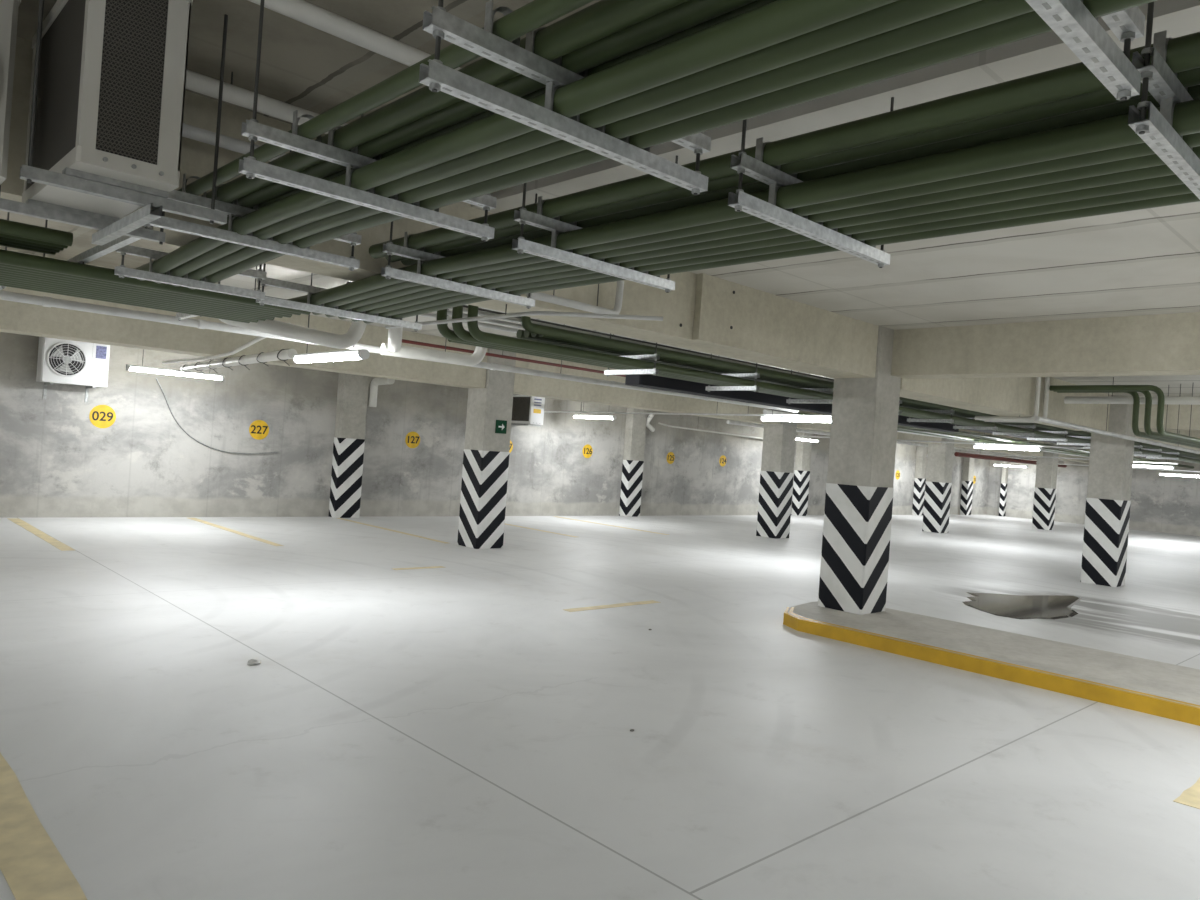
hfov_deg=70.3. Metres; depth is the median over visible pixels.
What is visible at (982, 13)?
conduit pipe
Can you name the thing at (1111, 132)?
conduit pipe
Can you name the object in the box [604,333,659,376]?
hanger
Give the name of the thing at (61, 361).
air conditioner
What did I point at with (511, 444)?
number sign
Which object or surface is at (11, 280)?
conduit pipe
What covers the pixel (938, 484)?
concrete column
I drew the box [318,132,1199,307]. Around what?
conduit pipe
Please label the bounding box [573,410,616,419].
lamp
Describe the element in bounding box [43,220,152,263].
hanger
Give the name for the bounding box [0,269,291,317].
conduit pipe
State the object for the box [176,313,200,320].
hanger
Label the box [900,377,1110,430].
concrete beam
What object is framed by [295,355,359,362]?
diffuser
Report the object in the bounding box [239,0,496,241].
hanger
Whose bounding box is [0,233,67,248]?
conduit pipe
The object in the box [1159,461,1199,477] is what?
lamp
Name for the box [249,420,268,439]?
number sign
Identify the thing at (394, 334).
drain pipe
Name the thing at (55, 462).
wall
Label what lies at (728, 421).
pipe
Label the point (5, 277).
conduit pipe
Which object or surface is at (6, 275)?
conduit pipe
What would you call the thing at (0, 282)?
conduit pipe
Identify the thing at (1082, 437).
hanger
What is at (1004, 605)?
puddle
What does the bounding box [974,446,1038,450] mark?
diffuser
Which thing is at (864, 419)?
concrete column
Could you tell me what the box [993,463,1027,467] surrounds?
lamp
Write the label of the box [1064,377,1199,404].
pipe
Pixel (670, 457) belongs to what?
sign
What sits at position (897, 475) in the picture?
sign
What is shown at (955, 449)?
pipe
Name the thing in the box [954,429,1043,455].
concrete beam
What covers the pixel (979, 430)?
duct
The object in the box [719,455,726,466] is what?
sign
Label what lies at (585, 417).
diffuser
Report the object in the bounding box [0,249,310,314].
conduit pipe
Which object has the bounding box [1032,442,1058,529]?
concrete column
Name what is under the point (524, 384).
concrete beam
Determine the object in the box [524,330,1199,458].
conduit pipe
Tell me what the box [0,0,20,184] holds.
air conditioner
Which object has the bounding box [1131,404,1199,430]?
concrete beam
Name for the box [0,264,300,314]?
conduit pipe
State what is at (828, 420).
diffuser
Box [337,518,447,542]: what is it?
parking line
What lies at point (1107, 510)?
concrete column
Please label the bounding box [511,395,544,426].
air conditioner
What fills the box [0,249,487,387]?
concrete beam
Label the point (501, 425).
exit sign
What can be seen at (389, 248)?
hanger
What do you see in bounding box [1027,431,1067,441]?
hanger
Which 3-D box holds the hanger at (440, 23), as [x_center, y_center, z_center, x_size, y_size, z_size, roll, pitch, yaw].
[-0.016,-1.196,2.246,0.972,0.815,0.041,4,0,-43]
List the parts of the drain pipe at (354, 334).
hanger rod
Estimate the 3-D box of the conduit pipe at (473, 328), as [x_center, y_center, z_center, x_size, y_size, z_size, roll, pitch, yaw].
[10.974,-0.116,17.580,32.947,0.277,0.076,4,0,-43]
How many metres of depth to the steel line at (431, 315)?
7.48 m
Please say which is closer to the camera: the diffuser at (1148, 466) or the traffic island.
the traffic island
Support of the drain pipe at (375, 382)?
hanging from the ceiling
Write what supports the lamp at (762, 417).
hanging from the ceiling
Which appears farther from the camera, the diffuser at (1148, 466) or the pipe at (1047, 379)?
the diffuser at (1148, 466)
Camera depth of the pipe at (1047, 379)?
11.57 m
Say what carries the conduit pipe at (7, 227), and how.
on the hanger
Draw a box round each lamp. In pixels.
[125,349,224,380]
[292,317,369,363]
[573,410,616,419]
[760,377,830,422]
[796,430,818,441]
[973,432,1041,450]
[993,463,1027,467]
[1133,459,1174,468]
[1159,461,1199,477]
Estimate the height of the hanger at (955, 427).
0.765 m
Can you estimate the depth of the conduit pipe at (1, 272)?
5.29 m
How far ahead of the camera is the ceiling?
4.95 m
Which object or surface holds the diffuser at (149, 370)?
attached to the lamp at (128, 367)
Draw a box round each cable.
[156,378,277,453]
[546,402,729,415]
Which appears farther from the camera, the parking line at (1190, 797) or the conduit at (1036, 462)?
the conduit at (1036, 462)
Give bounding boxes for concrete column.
[328,373,368,517]
[457,348,515,548]
[619,408,646,516]
[756,421,796,538]
[791,428,812,515]
[818,326,900,614]
[912,443,927,514]
[922,433,954,532]
[960,448,974,514]
[999,453,1008,515]
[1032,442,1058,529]
[1080,395,1134,586]
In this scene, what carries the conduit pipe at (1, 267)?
attached to the hanger at (98, 251)
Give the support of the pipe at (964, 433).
hanging from the ceiling
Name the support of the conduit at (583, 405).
hanging from the ceiling
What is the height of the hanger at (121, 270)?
0.875 m
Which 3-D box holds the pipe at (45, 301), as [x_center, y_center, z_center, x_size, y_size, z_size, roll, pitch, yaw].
[-3.172,-1.413,7.236,17.200,0.824,0.076,4,0,-43]
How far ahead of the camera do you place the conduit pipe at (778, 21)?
2.04 m
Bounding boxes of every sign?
[89,405,115,427]
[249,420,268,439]
[405,431,419,447]
[495,420,506,433]
[509,440,512,452]
[582,444,592,457]
[666,452,674,463]
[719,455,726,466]
[895,470,899,479]
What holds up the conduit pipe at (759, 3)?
attached to the hanger at (1070, 20)
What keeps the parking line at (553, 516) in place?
on the floor
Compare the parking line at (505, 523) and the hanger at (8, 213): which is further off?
the parking line at (505, 523)
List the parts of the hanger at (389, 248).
threaded rod, threaded rod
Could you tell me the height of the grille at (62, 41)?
0.615 m
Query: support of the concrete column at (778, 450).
on the floor
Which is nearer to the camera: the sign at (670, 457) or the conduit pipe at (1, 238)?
the conduit pipe at (1, 238)
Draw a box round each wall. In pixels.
[0,332,990,517]
[987,452,1199,535]
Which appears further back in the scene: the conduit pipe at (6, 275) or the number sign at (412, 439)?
the number sign at (412, 439)
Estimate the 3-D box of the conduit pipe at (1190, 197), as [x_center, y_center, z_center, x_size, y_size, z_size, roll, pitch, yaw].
[1.117,-0.774,3.136,0.074,0.136,8.100,4,0,-43]
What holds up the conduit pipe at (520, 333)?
on the hanger at (654, 371)
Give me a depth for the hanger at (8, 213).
5.99 m
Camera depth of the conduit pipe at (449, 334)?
6.85 m
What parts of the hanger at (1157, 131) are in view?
threaded rod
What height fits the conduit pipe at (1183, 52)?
0.076 m
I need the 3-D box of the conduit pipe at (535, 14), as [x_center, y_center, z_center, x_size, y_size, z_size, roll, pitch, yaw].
[0.315,-0.969,1.472,0.055,0.056,6.800,4,0,-43]
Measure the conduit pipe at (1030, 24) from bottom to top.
0.141 m
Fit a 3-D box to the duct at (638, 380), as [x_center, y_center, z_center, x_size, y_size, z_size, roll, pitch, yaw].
[3.016,-0.859,11.182,7.350,0.765,0.240,4,0,-43]
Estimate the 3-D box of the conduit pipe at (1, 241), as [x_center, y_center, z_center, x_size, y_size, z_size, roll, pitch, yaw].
[-4.742,-1.279,3.315,4.550,0.076,0.074,4,0,-43]
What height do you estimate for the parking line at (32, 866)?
0.002 m
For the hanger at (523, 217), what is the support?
hanging from the ceiling
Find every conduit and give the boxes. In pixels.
[385,304,662,328]
[526,280,623,313]
[544,405,831,416]
[796,434,1082,448]
[982,453,1177,463]
[1036,462,1199,471]
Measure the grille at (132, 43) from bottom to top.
0.615 m
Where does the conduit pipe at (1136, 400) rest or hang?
hanging from the ceiling
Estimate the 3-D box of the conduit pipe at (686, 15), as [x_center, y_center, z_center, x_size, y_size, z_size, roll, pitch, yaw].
[0.471,-0.968,1.619,0.074,0.076,6.800,4,0,-43]
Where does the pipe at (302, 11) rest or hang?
hanging from the ceiling
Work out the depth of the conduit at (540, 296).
5.76 m
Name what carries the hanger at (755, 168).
hanging from the ceiling
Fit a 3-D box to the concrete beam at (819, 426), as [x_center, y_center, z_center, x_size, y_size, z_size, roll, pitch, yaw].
[6.568,-0.668,20.848,7.000,0.650,0.440,4,0,-43]
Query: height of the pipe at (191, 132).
0.300 m
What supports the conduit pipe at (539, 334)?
on the hanger at (654, 371)
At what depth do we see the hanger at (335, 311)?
5.37 m
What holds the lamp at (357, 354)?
hanging from the ceiling
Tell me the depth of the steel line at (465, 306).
9.29 m
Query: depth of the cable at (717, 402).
17.49 m
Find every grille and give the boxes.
[27,0,85,188]
[96,0,167,164]
[511,397,529,420]
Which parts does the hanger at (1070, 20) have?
threaded rod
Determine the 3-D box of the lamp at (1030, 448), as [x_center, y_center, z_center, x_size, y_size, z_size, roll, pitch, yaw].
[9.373,-0.403,19.616,0.100,0.788,1.512,4,0,-43]
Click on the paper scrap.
(254, 661)
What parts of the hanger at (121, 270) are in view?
threaded rod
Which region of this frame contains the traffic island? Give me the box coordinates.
[783,602,1199,725]
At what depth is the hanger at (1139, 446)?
17.58 m
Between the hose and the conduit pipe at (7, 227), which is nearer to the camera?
the conduit pipe at (7, 227)
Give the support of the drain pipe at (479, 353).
hanging from the ceiling
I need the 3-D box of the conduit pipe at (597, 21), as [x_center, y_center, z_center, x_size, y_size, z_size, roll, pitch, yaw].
[0.406,-0.973,1.557,0.074,0.076,6.800,4,0,-43]
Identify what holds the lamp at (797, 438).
hanging from the ceiling
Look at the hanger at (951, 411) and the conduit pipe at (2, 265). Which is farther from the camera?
the hanger at (951, 411)
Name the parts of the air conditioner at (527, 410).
panel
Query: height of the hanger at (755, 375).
0.765 m
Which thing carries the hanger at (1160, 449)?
hanging from the ceiling
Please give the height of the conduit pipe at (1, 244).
0.076 m
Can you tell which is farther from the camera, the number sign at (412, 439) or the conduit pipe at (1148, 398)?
the number sign at (412, 439)
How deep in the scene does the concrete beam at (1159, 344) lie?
7.68 m
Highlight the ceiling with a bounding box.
[0,0,1199,396]
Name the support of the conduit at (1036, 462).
hanging from the ceiling
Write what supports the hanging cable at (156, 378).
hanging from the wall at (55, 462)
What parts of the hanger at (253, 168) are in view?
threaded rod, threaded rod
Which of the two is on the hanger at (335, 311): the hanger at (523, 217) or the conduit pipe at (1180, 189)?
the conduit pipe at (1180, 189)
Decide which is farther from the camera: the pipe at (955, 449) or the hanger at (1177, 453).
the pipe at (955, 449)
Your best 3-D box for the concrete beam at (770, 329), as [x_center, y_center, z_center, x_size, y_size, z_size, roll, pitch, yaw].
[-3.123,-1.484,3.346,15.920,0.675,0.475,4,0,-43]
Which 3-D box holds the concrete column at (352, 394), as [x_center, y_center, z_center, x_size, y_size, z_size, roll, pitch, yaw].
[-4.717,-0.255,16.073,0.512,3.050,0.262,4,0,-43]
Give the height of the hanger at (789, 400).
0.765 m
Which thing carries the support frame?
hanging from the ceiling
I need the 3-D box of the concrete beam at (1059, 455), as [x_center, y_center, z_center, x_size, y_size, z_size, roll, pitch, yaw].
[17.315,0.083,31.033,6.650,0.650,0.440,4,0,-43]
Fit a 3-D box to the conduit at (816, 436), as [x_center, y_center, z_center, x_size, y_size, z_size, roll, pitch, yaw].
[7.738,-0.564,21.469,0.040,0.695,8.150,4,0,-43]
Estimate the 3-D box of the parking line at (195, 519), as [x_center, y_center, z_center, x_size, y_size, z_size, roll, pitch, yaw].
[-5.566,1.213,12.858,0.131,0.002,3.600,4,0,-43]
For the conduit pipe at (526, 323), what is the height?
0.189 m
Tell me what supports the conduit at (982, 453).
hanging from the ceiling
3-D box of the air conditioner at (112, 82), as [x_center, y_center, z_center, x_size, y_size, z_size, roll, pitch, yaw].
[-1.969,-1.342,3.362,0.338,0.737,0.998,4,0,-43]
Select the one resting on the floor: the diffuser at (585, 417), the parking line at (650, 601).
the parking line at (650, 601)
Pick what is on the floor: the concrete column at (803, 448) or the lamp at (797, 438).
the concrete column at (803, 448)
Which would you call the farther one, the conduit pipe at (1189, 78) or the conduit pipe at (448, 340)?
the conduit pipe at (448, 340)
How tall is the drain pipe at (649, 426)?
0.490 m
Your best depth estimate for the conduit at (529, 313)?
5.48 m
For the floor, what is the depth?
5.09 m
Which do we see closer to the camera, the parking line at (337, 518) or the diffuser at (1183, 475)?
the parking line at (337, 518)
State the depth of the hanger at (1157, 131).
1.95 m
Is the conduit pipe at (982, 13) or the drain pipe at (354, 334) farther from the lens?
the drain pipe at (354, 334)
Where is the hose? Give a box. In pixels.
[162,323,290,363]
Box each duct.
[625,357,958,431]
[959,425,1149,457]
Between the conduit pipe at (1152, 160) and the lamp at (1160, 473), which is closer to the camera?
the conduit pipe at (1152, 160)
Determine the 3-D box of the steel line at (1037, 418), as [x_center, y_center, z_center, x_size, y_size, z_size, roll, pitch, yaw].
[8.314,-0.496,13.244,7.801,0.750,0.057,4,0,-43]
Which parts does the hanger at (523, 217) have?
threaded rod, threaded rod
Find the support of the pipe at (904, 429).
hanging from the ceiling
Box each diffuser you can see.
[129,368,221,379]
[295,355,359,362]
[574,416,611,418]
[762,418,830,422]
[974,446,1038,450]
[994,465,1025,467]
[1133,465,1171,468]
[1160,474,1199,477]
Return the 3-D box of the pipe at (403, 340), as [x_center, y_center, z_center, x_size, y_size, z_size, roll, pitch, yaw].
[0.834,-1.259,13.915,9.400,0.272,0.044,4,0,-43]
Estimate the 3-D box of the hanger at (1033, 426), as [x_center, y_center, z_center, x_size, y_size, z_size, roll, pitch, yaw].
[6.694,-0.602,13.753,0.041,0.765,0.650,4,0,-43]
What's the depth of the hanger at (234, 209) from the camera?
3.74 m
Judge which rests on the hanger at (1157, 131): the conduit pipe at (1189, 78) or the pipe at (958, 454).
the conduit pipe at (1189, 78)
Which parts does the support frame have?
threaded rod, threaded rod, threaded rod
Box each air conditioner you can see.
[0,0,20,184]
[22,0,192,221]
[36,337,109,401]
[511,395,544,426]
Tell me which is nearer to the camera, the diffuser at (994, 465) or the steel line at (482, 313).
the steel line at (482, 313)
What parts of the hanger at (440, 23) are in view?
threaded rod, threaded rod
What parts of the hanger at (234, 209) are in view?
threaded rod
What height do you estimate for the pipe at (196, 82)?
0.140 m
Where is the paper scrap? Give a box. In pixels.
[247,657,260,664]
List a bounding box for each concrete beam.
[0,36,878,377]
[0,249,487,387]
[513,353,780,423]
[797,410,941,443]
[891,312,1199,378]
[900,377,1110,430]
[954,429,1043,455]
[1058,445,1089,462]
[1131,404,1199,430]
[1135,429,1199,450]
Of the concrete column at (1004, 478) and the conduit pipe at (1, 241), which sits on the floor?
the concrete column at (1004, 478)
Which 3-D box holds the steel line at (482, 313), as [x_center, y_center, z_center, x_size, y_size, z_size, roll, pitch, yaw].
[10.322,-0.526,17.750,32.700,0.410,0.040,4,0,-43]
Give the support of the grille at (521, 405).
attached to the air conditioner at (527, 410)
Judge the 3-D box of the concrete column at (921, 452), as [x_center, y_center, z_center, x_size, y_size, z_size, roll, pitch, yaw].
[12.020,0.916,31.936,0.512,3.050,0.262,4,0,-43]
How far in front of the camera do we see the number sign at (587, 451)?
20.42 m
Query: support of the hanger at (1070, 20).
hanging from the ceiling
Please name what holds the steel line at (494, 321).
hanging from the ceiling
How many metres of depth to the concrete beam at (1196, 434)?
16.24 m
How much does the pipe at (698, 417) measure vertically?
0.852 m
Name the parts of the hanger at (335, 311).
threaded rod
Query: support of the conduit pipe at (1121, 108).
attached to the hanger at (1157, 131)
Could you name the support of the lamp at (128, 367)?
hanging from the ceiling
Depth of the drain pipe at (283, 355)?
9.73 m
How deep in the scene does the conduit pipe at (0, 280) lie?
5.60 m
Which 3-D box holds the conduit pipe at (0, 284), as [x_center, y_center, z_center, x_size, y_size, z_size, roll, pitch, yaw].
[-4.773,-1.140,4.341,5.930,0.085,0.074,4,0,-43]
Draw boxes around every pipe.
[0,219,72,245]
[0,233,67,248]
[0,237,63,250]
[0,240,59,252]
[0,243,55,254]
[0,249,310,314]
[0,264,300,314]
[0,266,291,315]
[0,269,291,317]
[0,271,281,317]
[0,273,273,318]
[0,276,274,319]
[0,278,265,320]
[0,280,256,320]
[0,282,257,322]
[0,284,249,322]
[0,290,798,412]
[136,0,897,280]
[155,0,980,283]
[171,0,1034,286]
[177,0,593,194]
[180,349,297,374]
[182,123,292,161]
[185,70,346,133]
[188,0,1157,288]
[201,0,688,202]
[219,266,366,348]
[227,0,756,216]
[227,0,776,222]
[248,0,461,69]
[287,99,1199,304]
[312,146,1199,314]
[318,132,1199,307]
[325,165,1174,316]
[338,174,1183,318]
[351,184,1192,321]
[363,193,1199,323]
[368,377,394,406]
[369,32,1199,258]
[380,309,486,365]
[385,68,1199,261]
[388,318,402,351]
[401,85,1199,265]
[402,339,625,376]
[437,309,1199,463]
[448,340,1198,463]
[452,305,1199,462]
[467,305,1199,461]
[516,329,1196,458]
[521,316,1199,456]
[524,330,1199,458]
[531,333,1197,457]
[539,334,1199,457]
[646,414,654,431]
[658,417,762,438]
[727,420,1036,457]
[763,409,1137,463]
[800,413,1162,464]
[898,425,1193,468]
[954,448,1063,463]
[954,452,1066,467]
[975,377,1040,420]
[984,377,1049,422]
[1049,385,1199,443]
[1054,384,1199,445]
[1057,386,1199,447]
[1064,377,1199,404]
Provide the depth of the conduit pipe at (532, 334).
8.27 m
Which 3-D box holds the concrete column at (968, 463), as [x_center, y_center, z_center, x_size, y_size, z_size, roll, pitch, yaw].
[14.992,1.123,34.753,0.512,3.050,0.262,4,0,-43]
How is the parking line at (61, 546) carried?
on the floor
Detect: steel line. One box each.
[346,281,833,380]
[419,313,798,373]
[434,310,809,373]
[448,307,1151,444]
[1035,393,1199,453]
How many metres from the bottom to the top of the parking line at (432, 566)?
0.002 m
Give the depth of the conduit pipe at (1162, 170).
2.90 m
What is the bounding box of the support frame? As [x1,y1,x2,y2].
[0,0,227,245]
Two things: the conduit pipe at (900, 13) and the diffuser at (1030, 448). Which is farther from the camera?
the diffuser at (1030, 448)
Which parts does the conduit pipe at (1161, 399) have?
hanger rod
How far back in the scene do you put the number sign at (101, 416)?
13.33 m
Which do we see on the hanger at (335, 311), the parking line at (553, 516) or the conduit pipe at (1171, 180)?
the conduit pipe at (1171, 180)
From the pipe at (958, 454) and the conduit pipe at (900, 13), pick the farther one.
the pipe at (958, 454)
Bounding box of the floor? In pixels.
[0,515,1199,899]
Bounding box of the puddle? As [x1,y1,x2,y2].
[963,592,1081,618]
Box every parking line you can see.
[0,753,86,899]
[7,518,74,550]
[188,518,282,545]
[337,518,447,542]
[393,566,445,569]
[505,523,576,536]
[553,516,668,534]
[563,600,660,611]
[1173,777,1199,808]
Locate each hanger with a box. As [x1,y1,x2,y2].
[0,212,9,289]
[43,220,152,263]
[114,245,266,301]
[144,114,363,270]
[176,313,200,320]
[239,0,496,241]
[256,263,421,330]
[381,193,536,308]
[419,0,710,194]
[512,155,677,292]
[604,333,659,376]
[705,354,759,391]
[728,97,893,267]
[786,370,832,403]
[907,408,954,423]
[953,418,997,430]
[992,423,1035,436]
[1025,0,1144,100]
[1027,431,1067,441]
[1057,436,1090,445]
[1128,2,1199,198]
[1134,444,1142,453]
[1134,446,1161,457]
[1146,452,1178,459]
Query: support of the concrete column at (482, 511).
on the floor
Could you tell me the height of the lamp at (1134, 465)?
0.868 m
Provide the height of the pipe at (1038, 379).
0.665 m
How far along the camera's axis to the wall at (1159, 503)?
32.51 m
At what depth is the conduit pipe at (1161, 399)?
10.91 m
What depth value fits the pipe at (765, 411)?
19.73 m
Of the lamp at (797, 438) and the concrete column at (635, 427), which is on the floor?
the concrete column at (635, 427)
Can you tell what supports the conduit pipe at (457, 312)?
on the hanger at (654, 371)
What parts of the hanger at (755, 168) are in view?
threaded rod, threaded rod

